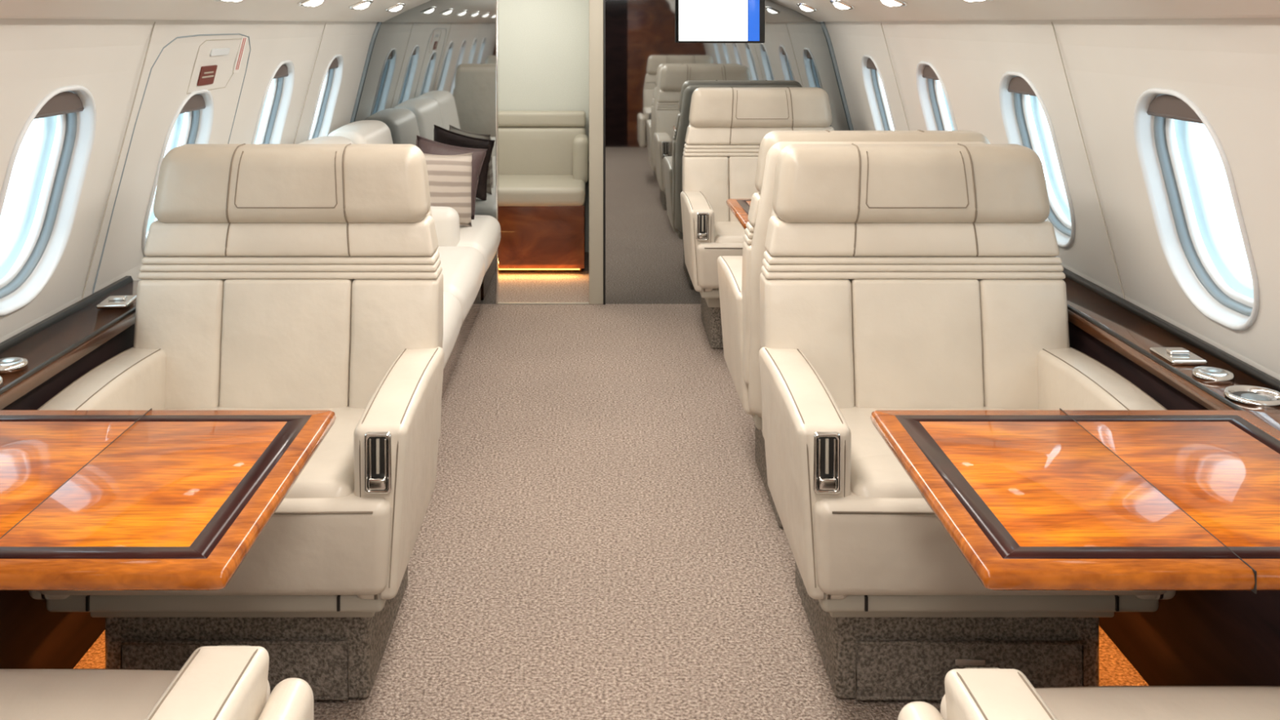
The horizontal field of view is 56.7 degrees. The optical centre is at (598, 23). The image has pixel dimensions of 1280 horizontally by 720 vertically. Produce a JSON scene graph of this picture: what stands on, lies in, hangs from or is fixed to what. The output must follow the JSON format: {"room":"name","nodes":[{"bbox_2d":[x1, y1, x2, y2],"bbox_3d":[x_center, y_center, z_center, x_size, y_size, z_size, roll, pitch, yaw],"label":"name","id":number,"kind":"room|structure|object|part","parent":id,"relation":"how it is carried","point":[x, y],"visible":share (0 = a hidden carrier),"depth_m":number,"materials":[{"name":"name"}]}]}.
{"room":"aircraft cabin","nodes":[
{"label":"aircraft cabin","id":0,"kind":"room"},
{"bbox_2d":[0,17,377,342],"bbox_3d":[-1.165,0.672,2.065,0.218,1.395,7.330,0,0,0],"label":"wall","id":1,"kind":"structure","parent":0,"point":[38,57],"depth_m":2.93,"materials":[{"name":"white plastic"}]},
{"bbox_2d":[0,84,96,316],"bbox_3d":[-1.209,0.357,2.480,0.215,0.487,0.374,0,0,0],"label":"window","id":2,"kind":"structure","parent":1,"relation":"in","point":[74,106],"depth_m":2.62,"materials":[{"name":"white plastic"}]},
{"bbox_2d":[34,91,84,119],"bbox_3d":[-1.134,0.167,2.480,0.021,0.049,0.256,0,0,0],"label":"shade","id":3,"kind":"object","parent":2,"relation":"attached to","point":[65,102],"depth_m":2.49,"materials":[{"name":"brown"}]},
{"bbox_2d":[81,22,155,299],"bbox_3d":[-1.151,0.328,2.840,0.178,0.666,0.004,0,0,0],"label":"trim","id":4,"kind":"structure","parent":1,"relation":"attached to","point":[154,22],"depth_m":2.84,"materials":[{"name":"beige plastic"}]},
{"bbox_2d":[92,33,250,293],"bbox_3d":[-1.158,0.344,3.320,0.166,0.632,0.844,0,0,0],"label":"trim","id":5,"kind":"structure","parent":1,"relation":"attached to","point":[248,37],"depth_m":2.92,"materials":[{"name":"grey plastic"}]},
{"bbox_2d":[142,88,213,257],"bbox_3d":[-1.223,0.412,3.330,0.215,0.487,0.374,0,0,0],"label":"window","id":6,"kind":"structure","parent":1,"relation":"in","point":[198,105],"depth_m":3.46,"materials":[{"name":"white plastic"}]},
{"bbox_2d":[179,93,205,113],"bbox_3d":[-1.148,0.222,3.330,0.021,0.049,0.256,0,0,0],"label":"shade","id":7,"kind":"object","parent":6,"relation":"attached to","point":[197,103],"depth_m":3.35,"materials":[{"name":"brown"}]},
{"bbox_2d":[196,65,217,85],"bbox_3d":[-1.110,0.145,3.360,0.017,0.054,0.130,0,0,0],"label":"placard","id":8,"kind":"object","parent":1,"relation":"attached to","point":[207,73],"visible":1,"depth_m":3.35,"materials":[{"name":"red plastic"}]},
{"bbox_2d":[186,38,242,93],"bbox_3d":[-1.103,0.117,3.430,0.043,0.148,0.403,0,0,0],"label":"trim","id":9,"kind":"structure","parent":1,"relation":"attached to","point":[233,38],"depth_m":3.29,"materials":[{"name":"beige plastic"}]},
{"bbox_2d":[209,48,230,56],"bbox_3d":[-1.092,0.081,3.420,0.009,0.020,0.160,0,0,0],"label":"hatch cover","id":10,"kind":"object","parent":1,"relation":"attached to","point":[220,51],"visible":1,"depth_m":3.41,"materials":[{"name":"white plastic"}]},
{"bbox_2d":[232,35,248,72],"bbox_3d":[-1.095,0.090,3.620,0.033,0.117,0.050,0,0,0],"label":"warning label","id":11,"kind":"object","parent":1,"relation":"attached to","point":[241,50],"visible":1,"depth_m":3.61,"materials":[{"name":"white"}]},
{"bbox_2d":[251,60,294,143],"bbox_3d":[-1.209,0.357,4.200,0.215,0.487,0.374,0,0,0],"label":"window","id":12,"kind":"structure","parent":1,"relation":"in","point":[283,76],"depth_m":4.36,"materials":[{"name":"white plastic"}]},
{"bbox_2d":[273,64,288,79],"bbox_3d":[-1.134,0.167,4.200,0.021,0.049,0.256,0,0,0],"label":"shade","id":13,"kind":"object","parent":12,"relation":"attached to","point":[281,72],"depth_m":4.23,"materials":[{"name":"brown plastic"}]},
{"bbox_2d":[293,23,325,143],"bbox_3d":[-1.151,0.328,4.620,0.178,0.666,0.003,0,0,0],"label":"trim","id":14,"kind":"structure","parent":1,"relation":"attached to","point":[325,24],"depth_m":4.62,"materials":[{"name":"beige plastic"}]},
{"bbox_2d":[306,54,343,140],"bbox_3d":[-1.209,0.357,5.030,0.215,0.487,0.374,0,0,0],"label":"window","id":15,"kind":"structure","parent":1,"relation":"in","point":[332,77],"depth_m":5.19,"materials":[{"name":"white plastic"}]},
{"bbox_2d":[328,57,337,69],"bbox_3d":[-1.134,0.167,5.030,0.021,0.049,0.256,0,0,0],"label":"shade","id":16,"kind":"object","parent":15,"relation":"attached to","point":[333,64],"depth_m":5.06,"materials":[{"name":"brown"}]},
{"bbox_2d":[498,0,589,252],"bbox_3d":[-0.435,0.450,7.015,0.830,1.800,0.030,0,0,0],"label":"wall","id":17,"kind":"structure","parent":0,"point":[544,45],"depth_m":7.00,"materials":[{"name":"beige paint"}]},
{"bbox_2d":[354,0,849,303],"bbox_3d":[0.012,0.455,5.725,2.512,1.790,0.030,0,0,0],"label":"wall","id":18,"kind":"structure","parent":0,"point":[651,77],"depth_m":5.71,"materials":[{"name":"grey mirror"}]},
{"bbox_2d":[350,22,380,123],"bbox_3d":[-1.146,0.670,5.698,0.200,1.367,0.020,0,0,0],"label":"trim","id":19,"kind":"structure","parent":18,"relation":"attached to","point":[374,35],"depth_m":5.69,"materials":[{"name":"grey plastic"}]},
{"bbox_2d":[495,0,498,304],"bbox_3d":[-0.489,0.455,5.728,0.010,1.790,0.064,0,0,0],"label":"trim","id":20,"kind":"structure","parent":18,"relation":"attached to","point":[496,1],"depth_m":5.70,"materials":[{"name":"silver metal"}]},
{"bbox_2d":[497,302,589,304],"bbox_3d":[-0.265,1.347,5.710,0.439,0.006,0.024,0,0,0],"label":"trim","id":21,"kind":"structure","parent":18,"relation":"attached to","point":[499,303],"depth_m":5.70,"materials":[{"name":"beige plastic"}]},
{"bbox_2d":[603,0,605,304],"bbox_3d":[0.029,0.455,5.722,0.010,1.790,0.056,0,0,0],"label":"trim","id":22,"kind":"structure","parent":18,"relation":"attached to","point":[604,1],"depth_m":5.69,"materials":[{"name":"black"}]},
{"bbox_2d":[677,0,764,43],"bbox_3d":[0.585,-0.085,5.643,0.410,0.350,0.114,0,0,6],"label":"monitor","id":23,"kind":"object","parent":18,"relation":"attached to","point":[699,21],"visible":1,"depth_m":5.59,"materials":[{"name":"black"}]},
{"bbox_2d":[821,22,853,130],"bbox_3d":[1.170,0.670,5.698,0.200,1.367,0.020,0,0,0],"label":"trim","id":24,"kind":"structure","parent":18,"relation":"attached to","point":[825,30],"depth_m":5.69,"materials":[{"name":"grey plastic"}]},
{"bbox_2d":[73,252,1149,719],"bbox_3d":[0.010,1.365,2.750,2.320,0.030,8.700,0,0,0],"label":"floor","id":25,"kind":"structure","parent":0,"point":[600,536],"depth_m":3.06,"materials":[{"name":"carpet"}]},
{"bbox_2d":[0,275,139,668],"bbox_3d":[-1.155,1.002,0.765,0.158,0.695,4.630,0,0,0],"label":"ledge","id":26,"kind":"object","parent":25,"relation":"on","point":[60,348],"visible":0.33,"depth_m":2.43,"materials":[{"name":"brown wood"}]},
{"bbox_2d":[0,376,3,387],"bbox_3d":[-1.142,0.661,2.170,0.092,0.012,0.092,0,0,0],"label":"cup holder","id":27,"kind":"object","parent":26,"relation":"on","point":[1,378],"visible":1,"depth_m":2.18,"materials":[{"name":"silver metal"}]},
{"bbox_2d":[0,356,28,373],"bbox_3d":[-1.142,0.659,2.290,0.072,0.016,0.072,0,0,0],"label":"cup holder","id":28,"kind":"object","parent":26,"relation":"on","point":[9,365],"visible":1,"depth_m":2.28,"materials":[{"name":"silver metal"}]},
{"bbox_2d":[96,295,136,308],"bbox_3d":[-1.145,0.658,2.820,0.070,0.018,0.100,0,0,-6],"label":"ashtray","id":29,"kind":"object","parent":26,"relation":"on","point":[112,301],"visible":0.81,"depth_m":2.80,"materials":[{"name":"silver metal"}]},
{"bbox_2d":[0,408,336,590],"bbox_3d":[-0.756,0.750,1.702,0.628,0.201,0.596,0,0,0],"label":"folding table","id":30,"kind":"object","parent":26,"relation":"attached to","point":[91,500],"visible":1,"depth_m":1.65,"materials":[{"name":"brown wood"}]},
{"bbox_2d":[0,644,313,719],"bbox_3d":[-0.717,0.819,1.003,0.748,1.063,1.109,0,0,0],"label":"armchair","id":31,"kind":"object","parent":25,"relation":"on","point":[221,682],"visible":1,"depth_m":1.40,"materials":[{"name":"leather"}]},
{"bbox_2d":[0,669,179,719],"bbox_3d":[-0.742,0.871,1.105,0.502,0.128,0.822,0,0,0],"label":"seat cushion","id":32,"kind":"object","parent":31,"relation":"on","point":[24,694],"depth_m":1.43,"materials":[{"name":"beige leather"}]},
{"bbox_3d":[-0.742,0.929,1.168,0.647,0.189,0.778,0,0,0],"label":"seat","id":33,"kind":"part","parent":31,"relation":"part of","materials":[{"name":"beige leather"}]},
{"bbox_3d":[-0.442,0.908,1.149,0.098,0.350,0.566,0,0,0],"label":"armrest","id":34,"kind":"part","parent":31,"relation":"part of","materials":[{"name":"beige leather"}]},
{"bbox_2d":[28,143,444,700],"bbox_3d":[-0.722,0.819,2.543,0.734,1.063,0.778,0,0,0],"label":"armchair","id":35,"kind":"object","parent":25,"relation":"on","point":[272,276],"visible":0.84,"depth_m":2.71,"materials":[{"name":"leather"}]},
{"bbox_3d":[-1.038,0.908,2.471,0.103,0.350,0.566,0,0,0],"label":"armrest","id":36,"kind":"part","parent":35,"relation":"part of","materials":[{"name":"beige leather"}]},
{"bbox_3d":[-0.722,0.971,2.453,0.681,0.189,0.598,0,0,0],"label":"seat","id":37,"kind":"part","parent":35,"relation":"part of","materials":[{"name":"beige leather"}]},
{"bbox_3d":[-0.722,1.119,2.503,0.636,0.102,0.574,0,0,0],"label":"swivel frame","id":38,"kind":"part","parent":35,"relation":"part of","materials":[{"name":"beige plastic"}]},
{"bbox_3d":[-0.722,1.283,2.354,0.452,0.117,0.016,0,0,0],"label":"panel","id":39,"kind":"part","parent":35,"relation":"part of","materials":[{"name":"carpet"}]},
{"bbox_3d":[-0.722,0.690,2.812,0.704,0.760,0.239,0,0,0],"label":"backrest","id":40,"kind":"part","parent":35,"relation":"part of","materials":[{"name":"beige leather"}]},
{"bbox_2d":[284,453,354,497],"bbox_3d":[-0.722,0.916,2.460,0.528,0.128,0.548,0,0,0],"label":"seat cushion","id":41,"kind":"object","parent":35,"relation":"on","point":[325,475],"depth_m":2.23,"materials":[{"name":"beige leather"}]},
{"bbox_3d":[-0.406,0.908,2.471,0.103,0.350,0.566,0,0,0],"label":"armrest","id":42,"kind":"part","parent":35,"relation":"part of","materials":[{"name":"beige leather"}]},
{"bbox_2d":[299,120,500,399],"bbox_3d":[-0.809,0.898,4.406,0.712,0.905,2.488,0,0,0],"label":"sofa","id":43,"kind":"object","parent":25,"relation":"on","point":[467,253],"visible":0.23,"depth_m":4.79,"materials":[{"name":"white leather"}]},
{"bbox_2d":[299,136,353,143],"bbox_3d":[-1.034,0.710,4.452,0.261,0.530,0.795,0,0,0],"label":"cushion","id":44,"kind":"object","parent":43,"relation":"on","point":[322,140],"depth_m":4.61,"materials":[{"name":"white leather"}]},
{"bbox_2d":[328,120,392,143],"bbox_3d":[-1.034,0.710,5.315,0.261,0.530,0.650,0,0,0],"label":"cushion","id":45,"kind":"object","parent":43,"relation":"on","point":[363,131],"depth_m":5.19,"materials":[{"name":"white leather"}]},
{"bbox_3d":[-0.838,0.932,4.920,0.525,0.351,0.136,0,0,0],"label":"armrest","id":46,"kind":"part","parent":43,"relation":"part of","materials":[{"name":"white leather"}]},
{"bbox_2d":[423,152,472,226],"bbox_3d":[-0.680,0.718,5.140,0.356,0.354,0.134,0,0,-42],"label":"cushion","id":47,"kind":"object","parent":43,"relation":"on","point":[450,176],"visible":0.56,"depth_m":5.12,"materials":[{"name":"fabric"}]},
{"bbox_2d":[416,134,487,219],"bbox_3d":[-0.700,0.705,5.420,0.400,0.393,0.152,0,0,-15],"label":"cushion","id":48,"kind":"object","parent":43,"relation":"on","point":[428,146],"visible":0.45,"depth_m":5.42,"materials":[{"name":"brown fabric"}]},
{"bbox_2d":[442,291,462,368],"bbox_3d":[-0.750,0.985,3.675,0.594,0.195,0.746,0,0,0],"label":"seat cushion","id":49,"kind":"object","parent":43,"relation":"on","point":[452,311],"depth_m":3.76,"materials":[{"name":"white leather"}]},
{"bbox_2d":[436,246,484,324],"bbox_3d":[-0.750,0.985,4.452,0.594,0.195,0.791,0,0,0],"label":"seat cushion","id":50,"kind":"object","parent":43,"relation":"on","point":[463,271],"depth_m":4.38,"materials":[{"name":"white leather"}]},
{"bbox_2d":[456,214,500,274],"bbox_3d":[-0.750,0.985,5.247,0.594,0.195,0.781,0,0,0],"label":"seat cushion","id":51,"kind":"object","parent":43,"relation":"on","point":[484,234],"depth_m":5.11,"materials":[{"name":"white leather"}]},
{"bbox_2d":[498,111,589,271],"bbox_3d":[-0.436,0.930,6.665,0.762,0.840,0.649,0,0,0],"label":"bench","id":52,"kind":"object","parent":25,"relation":"on","point":[544,156],"visible":0.71,"depth_m":6.43,"materials":[{"name":"beige leather"}]},
{"bbox_2d":[498,268,579,270],"bbox_3d":[-0.440,1.320,6.383,0.680,0.008,0.015,0,0,0],"label":"light","id":53,"kind":"object","parent":52,"relation":"attached to","point":[499,268],"depth_m":6.38,"materials":[{"name":"yellow"}]},
{"bbox_3d":[-0.445,1.333,6.700,0.710,0.035,0.500,0,0,0],"label":"leg","id":54,"kind":"part","parent":52,"relation":"part of","materials":[{"name":"brown wood"}]},
{"bbox_2d":[498,174,586,206],"bbox_3d":[-0.445,0.930,6.630,0.744,0.123,0.578,0,0,0],"label":"seat cushion","id":55,"kind":"object","parent":52,"relation":"on","point":[514,190],"depth_m":6.35,"materials":[{"name":"beige leather"}]},
{"bbox_2d":[498,111,586,175],"bbox_3d":[-0.445,0.720,6.930,0.744,0.420,0.120,0,0,0],"label":"cushion","id":56,"kind":"object","parent":52,"relation":"on","point":[531,143],"depth_m":6.87,"materials":[{"name":"beige leather"}]},
{"bbox_3d":[-0.100,0.775,6.820,0.090,0.270,0.300,0,0,0],"label":"armrest","id":57,"kind":"part","parent":52,"relation":"part of","materials":[{"name":"beige leather"}]},
{"bbox_2d":[680,87,834,348],"bbox_3d":[0.732,0.819,5.093,0.734,1.063,0.778,0,0,0],"label":"armchair","id":58,"kind":"object","parent":25,"relation":"on","point":[727,126],"visible":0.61,"depth_m":5.29,"materials":[{"name":"leather"}]},
{"bbox_3d":[0.416,0.908,5.021,0.103,0.350,0.566,0,0,0],"label":"armrest","id":59,"kind":"part","parent":58,"relation":"part of","materials":[{"name":"beige leather"}]},
{"bbox_3d":[0.732,1.119,5.053,0.636,0.102,0.574,0,0,0],"label":"swivel frame","id":60,"kind":"part","parent":58,"relation":"part of","materials":[{"name":"beige plastic"}]},
{"bbox_3d":[0.732,0.971,5.003,0.681,0.189,0.598,0,0,0],"label":"seat","id":61,"kind":"part","parent":58,"relation":"part of","materials":[{"name":"beige leather"}]},
{"bbox_3d":[0.732,1.283,4.904,0.452,0.117,0.016,0,0,0],"label":"panel","id":62,"kind":"part","parent":58,"relation":"part of","materials":[{"name":"leather"}]},
{"bbox_2d":[714,232,745,243],"bbox_3d":[0.732,0.916,5.010,0.528,0.128,0.548,0,0,0],"label":"seat cushion","id":63,"kind":"object","parent":58,"relation":"on","point":[719,237],"depth_m":4.76,"materials":[{"name":"beige leather"}]},
{"bbox_3d":[0.732,0.690,5.362,0.704,0.760,0.239,0,0,0],"label":"backrest","id":64,"kind":"part","parent":58,"relation":"part of","materials":[{"name":"beige leather"}]},
{"bbox_2d":[716,129,990,528],"bbox_3d":[0.744,0.819,3.467,0.727,1.063,0.778,0,0,0],"label":"armchair","id":65,"kind":"object","parent":25,"relation":"on","point":[739,277],"visible":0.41,"depth_m":3.17,"materials":[{"name":"leather"}]},
{"bbox_3d":[0.432,0.908,3.539,0.102,0.350,0.566,0,0,0],"label":"armrest","id":66,"kind":"part","parent":65,"relation":"part of","materials":[{"name":"beige leather"}]},
{"bbox_3d":[0.744,1.119,3.507,0.630,0.102,0.574,0,0,0],"label":"swivel frame","id":67,"kind":"part","parent":65,"relation":"part of","materials":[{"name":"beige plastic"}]},
{"bbox_3d":[0.744,0.690,3.198,0.697,0.760,0.239,0,0,0],"label":"backrest","id":68,"kind":"part","parent":65,"relation":"part of","materials":[{"name":"beige leather"}]},
{"bbox_2d":[759,143,1176,700],"bbox_3d":[0.737,0.819,2.543,0.734,1.063,0.778,0,0,0],"label":"armchair","id":69,"kind":"object","parent":25,"relation":"on","point":[893,276],"visible":0.88,"depth_m":2.70,"materials":[{"name":"leather"}]},
{"bbox_3d":[0.421,0.908,2.471,0.103,0.350,0.566,0,0,0],"label":"armrest","id":70,"kind":"part","parent":69,"relation":"part of","materials":[{"name":"beige leather"}]},
{"bbox_2d":[850,453,923,497],"bbox_3d":[0.737,0.916,2.460,0.528,0.128,0.548,0,0,0],"label":"seat cushion","id":71,"kind":"object","parent":69,"relation":"on","point":[872,475],"depth_m":2.23,"materials":[{"name":"beige leather"}]},
{"bbox_3d":[0.737,0.690,2.812,0.704,0.760,0.239,0,0,0],"label":"backrest","id":72,"kind":"part","parent":69,"relation":"part of","materials":[{"name":"beige leather"}]},
{"bbox_3d":[0.737,1.283,2.354,0.452,0.117,0.016,0,0,0],"label":"panel","id":73,"kind":"part","parent":69,"relation":"part of","materials":[{"name":"carpet"}]},
{"bbox_3d":[0.737,1.119,2.503,0.636,0.102,0.574,0,0,0],"label":"swivel frame","id":74,"kind":"part","parent":69,"relation":"part of","materials":[{"name":"beige plastic"}]},
{"bbox_3d":[0.737,0.971,2.453,0.681,0.189,0.598,0,0,0],"label":"seat","id":75,"kind":"part","parent":69,"relation":"part of","materials":[{"name":"beige leather"}]},
{"bbox_3d":[1.052,0.908,2.471,0.103,0.350,0.566,0,0,0],"label":"armrest","id":76,"kind":"part","parent":69,"relation":"part of","materials":[{"name":"beige leather"}]},
{"bbox_2d":[897,667,1279,719],"bbox_3d":[0.729,0.819,0.958,0.763,1.063,1.119,0,0,0],"label":"armchair","id":77,"kind":"object","parent":25,"relation":"on","point":[971,693],"visible":1,"depth_m":1.39,"materials":[{"name":"leather"}]},
{"bbox_3d":[0.449,0.908,1.099,0.100,0.350,0.566,0,0,0],"label":"armrest","id":78,"kind":"part","parent":77,"relation":"part of","materials":[{"name":"beige leather"}]},
{"bbox_3d":[0.755,0.929,1.128,0.661,0.189,0.778,0,0,0],"label":"seat","id":79,"kind":"part","parent":77,"relation":"part of","materials":[{"name":"beige leather"}]},
{"bbox_2d":[1035,686,1279,719],"bbox_3d":[0.755,0.871,1.065,0.512,0.128,0.822,0,0,0],"label":"seat cushion","id":80,"kind":"object","parent":77,"relation":"on","point":[1163,703],"depth_m":1.41,"materials":[{"name":"beige leather"}]},
{"bbox_2d":[1062,267,1279,686],"bbox_3d":[1.179,1.002,2.070,0.158,0.695,7.240,0,0,0],"label":"ledge","id":81,"kind":"object","parent":25,"relation":"on","point":[1193,637],"visible":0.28,"depth_m":2.31,"materials":[{"name":"brown wood"}]},
{"bbox_2d":[726,199,751,229],"bbox_3d":[0.785,0.750,4.135,0.620,0.201,0.551,0,0,0],"label":"folding table","id":82,"kind":"object","parent":81,"relation":"attached to","point":[740,208],"visible":0.09,"depth_m":4.18,"materials":[{"name":"brown wood"}]},
{"bbox_2d":[870,408,1279,593],"bbox_3d":[0.776,0.750,1.702,0.637,0.201,0.596,0,0,0],"label":"folding table","id":83,"kind":"object","parent":81,"relation":"attached to","point":[1031,500],"visible":1,"depth_m":1.64,"materials":[{"name":"brown wood"}]},
{"bbox_2d":[1149,346,1207,364],"bbox_3d":[1.155,0.658,2.360,0.070,0.018,0.100,0,0,0],"label":"ashtray","id":84,"kind":"object","parent":81,"relation":"on","point":[1173,355],"visible":1,"depth_m":2.35,"materials":[{"name":"silver metal"}]},
{"bbox_2d":[1191,366,1234,384],"bbox_3d":[1.155,0.659,2.225,0.072,0.016,0.072,0,0,0],"label":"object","id":85,"kind":"object","parent":81,"relation":"on","point":[1210,375],"visible":1,"depth_m":2.21,"materials":[{"name":"silver metal"}]},
{"bbox_2d":[1223,385,1279,408],"bbox_3d":[1.165,0.661,2.100,0.100,0.012,0.100,0,0,0],"label":"cup holder","id":86,"kind":"object","parent":81,"relation":"on","point":[1256,397],"visible":1,"depth_m":2.10,"materials":[{"name":"silver metal"}]},
{"bbox_2d":[0,0,1279,22],"bbox_3d":[0.012,-0.235,2.065,2.200,0.450,7.330,0,0,0],"label":"ceiling","id":87,"kind":"structure","parent":0,"point":[185,10],"depth_m":2.84,"materials":[{"name":"white plastic"}]},
{"bbox_2d":[213,0,241,1],"bbox_3d":[-0.893,-0.076,2.900,0.073,0.044,0.150,0,0,0],"label":"recessed light","id":88,"kind":"object","parent":87,"relation":"in","point":[214,0],"visible":1,"depth_m":2.88,"materials":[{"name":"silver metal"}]},
{"bbox_2d":[297,0,324,6],"bbox_3d":[-0.893,-0.076,3.700,0.073,0.044,0.150,0,0,0],"label":"recessed light","id":89,"kind":"object","parent":87,"relation":"in","point":[304,2],"visible":0.99,"depth_m":3.65,"materials":[{"name":"white glass"}]},
{"bbox_2d":[348,0,373,9],"bbox_3d":[-0.893,-0.076,4.450,0.073,0.044,0.150,0,0,0],"label":"recessed light","id":90,"kind":"object","parent":87,"relation":"in","point":[363,4],"visible":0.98,"depth_m":4.40,"materials":[{"name":"white glass"}]},
{"bbox_2d":[384,2,405,11],"bbox_3d":[-0.893,-0.076,5.200,0.073,0.044,0.150,0,0,0],"label":"recessed light","id":91,"kind":"object","parent":87,"relation":"in","point":[397,6],"visible":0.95,"depth_m":5.15,"materials":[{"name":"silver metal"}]},
{"bbox_2d":[796,2,817,11],"bbox_3d":[0.917,-0.076,5.200,0.073,0.044,0.150,0,0,0],"label":"recessed light","id":92,"kind":"object","parent":87,"relation":"in","point":[803,6],"visible":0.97,"depth_m":5.15,"materials":[{"name":"white glass"}]},
{"bbox_2d":[829,0,854,9],"bbox_3d":[0.917,-0.076,4.450,0.073,0.044,0.150,0,0,0],"label":"recessed light","id":93,"kind":"object","parent":87,"relation":"in","point":[839,4],"visible":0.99,"depth_m":4.40,"materials":[{"name":"white glass"}]},
{"bbox_2d":[880,0,907,6],"bbox_3d":[0.917,-0.076,3.700,0.073,0.044,0.150,0,0,0],"label":"recessed light","id":94,"kind":"object","parent":87,"relation":"in","point":[888,2],"visible":0.99,"depth_m":3.65,"materials":[{"name":"white glass"}]},
{"bbox_2d":[964,0,993,1],"bbox_3d":[0.917,-0.076,2.900,0.073,0.044,0.150,0,0,0],"label":"recessed light","id":95,"kind":"object","parent":87,"relation":"in","point":[965,0],"visible":1,"depth_m":2.88,"materials":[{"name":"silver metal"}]},
{"bbox_2d":[824,17,1279,380],"bbox_3d":[1.189,0.672,2.065,0.218,1.395,7.330,0,0,0],"label":"wall","id":96,"kind":"structure","parent":0,"point":[1228,68],"depth_m":2.68,"materials":[{"name":"white plastic"}]},
{"bbox_2d":[861,54,896,130],"bbox_3d":[1.233,0.357,4.980,0.215,0.487,0.374,0,0,0],"label":"window","id":97,"kind":"structure","parent":96,"relation":"in","point":[871,73],"depth_m":5.14,"materials":[{"name":"white plastic"}]},
{"bbox_2d":[866,57,876,70],"bbox_3d":[1.158,0.167,4.980,0.021,0.049,0.256,0,0,0],"label":"shade","id":98,"kind":"object","parent":97,"relation":"attached to","point":[871,64],"depth_m":5.01,"materials":[{"name":"brown"}]},
{"bbox_2d":[880,23,909,130],"bbox_3d":[1.175,0.328,4.560,0.178,0.666,0.003,0,0,0],"label":"trim","id":99,"kind":"structure","parent":96,"relation":"attached to","point":[881,24],"depth_m":4.56,"materials":[{"name":"beige plastic"}]},
{"bbox_2d":[915,61,957,130],"bbox_3d":[1.233,0.357,4.100,0.215,0.487,0.374,0,0,0],"label":"window","id":100,"kind":"structure","parent":96,"relation":"in","point":[927,77],"depth_m":4.25,"materials":[{"name":"white plastic"}]},
{"bbox_2d":[922,65,938,79],"bbox_3d":[1.158,0.167,4.100,0.021,0.049,0.256,0,0,0],"label":"shade","id":101,"kind":"object","parent":100,"relation":"attached to","point":[929,73],"depth_m":4.13,"materials":[{"name":"brown"}]},
{"bbox_2d":[999,71,1075,248],"bbox_3d":[1.233,0.357,3.220,0.215,0.487,0.374,0,0,0],"label":"window","id":102,"kind":"structure","parent":96,"relation":"in","point":[1015,87],"depth_m":3.36,"materials":[{"name":"white plastic"}]},
{"bbox_2d":[1007,75,1035,96],"bbox_3d":[1.158,0.167,3.220,0.021,0.049,0.256,0,0,0],"label":"shade","id":103,"kind":"object","parent":102,"relation":"attached to","point":[1016,85],"depth_m":3.24,"materials":[{"name":"brown"}]},
{"bbox_2d":[1051,22,1124,299],"bbox_3d":[1.175,0.328,2.840,0.178,0.666,0.003,0,0,0],"label":"trim","id":104,"kind":"structure","parent":96,"relation":"attached to","point":[1051,22],"depth_m":2.84,"materials":[{"name":"beige plastic"}]},
{"bbox_2d":[1133,88,1259,330],"bbox_3d":[1.233,0.357,2.370,0.215,0.487,0.374,0,0,0],"label":"window","id":105,"kind":"structure","parent":96,"relation":"in","point":[1235,300],"depth_m":2.51,"materials":[{"name":"white plastic"}]},
{"bbox_2d":[1146,94,1203,124],"bbox_3d":[1.158,0.167,2.370,0.021,0.049,0.256,0,0,0],"label":"shade","id":106,"kind":"object","parent":105,"relation":"attached to","point":[1168,106],"depth_m":2.38,"materials":[{"name":"brown"}]},
{"bbox_3d":[-0.032,0.450,6.405,0.025,1.800,1.290,0,0,0],"label":"wall","id":107,"kind":"structure","parent":0,"visible":0},
{"bbox_2d":[589,0,603,304],"bbox_3d":[-0.011,0.455,5.729,0.069,1.790,0.062,0,0,0],"label":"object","id":108,"kind":"structure","parent":107,"relation":"attached to","point":[596,6],"depth_m":5.70,"materials":[{"name":"beige leather"}]}
]}

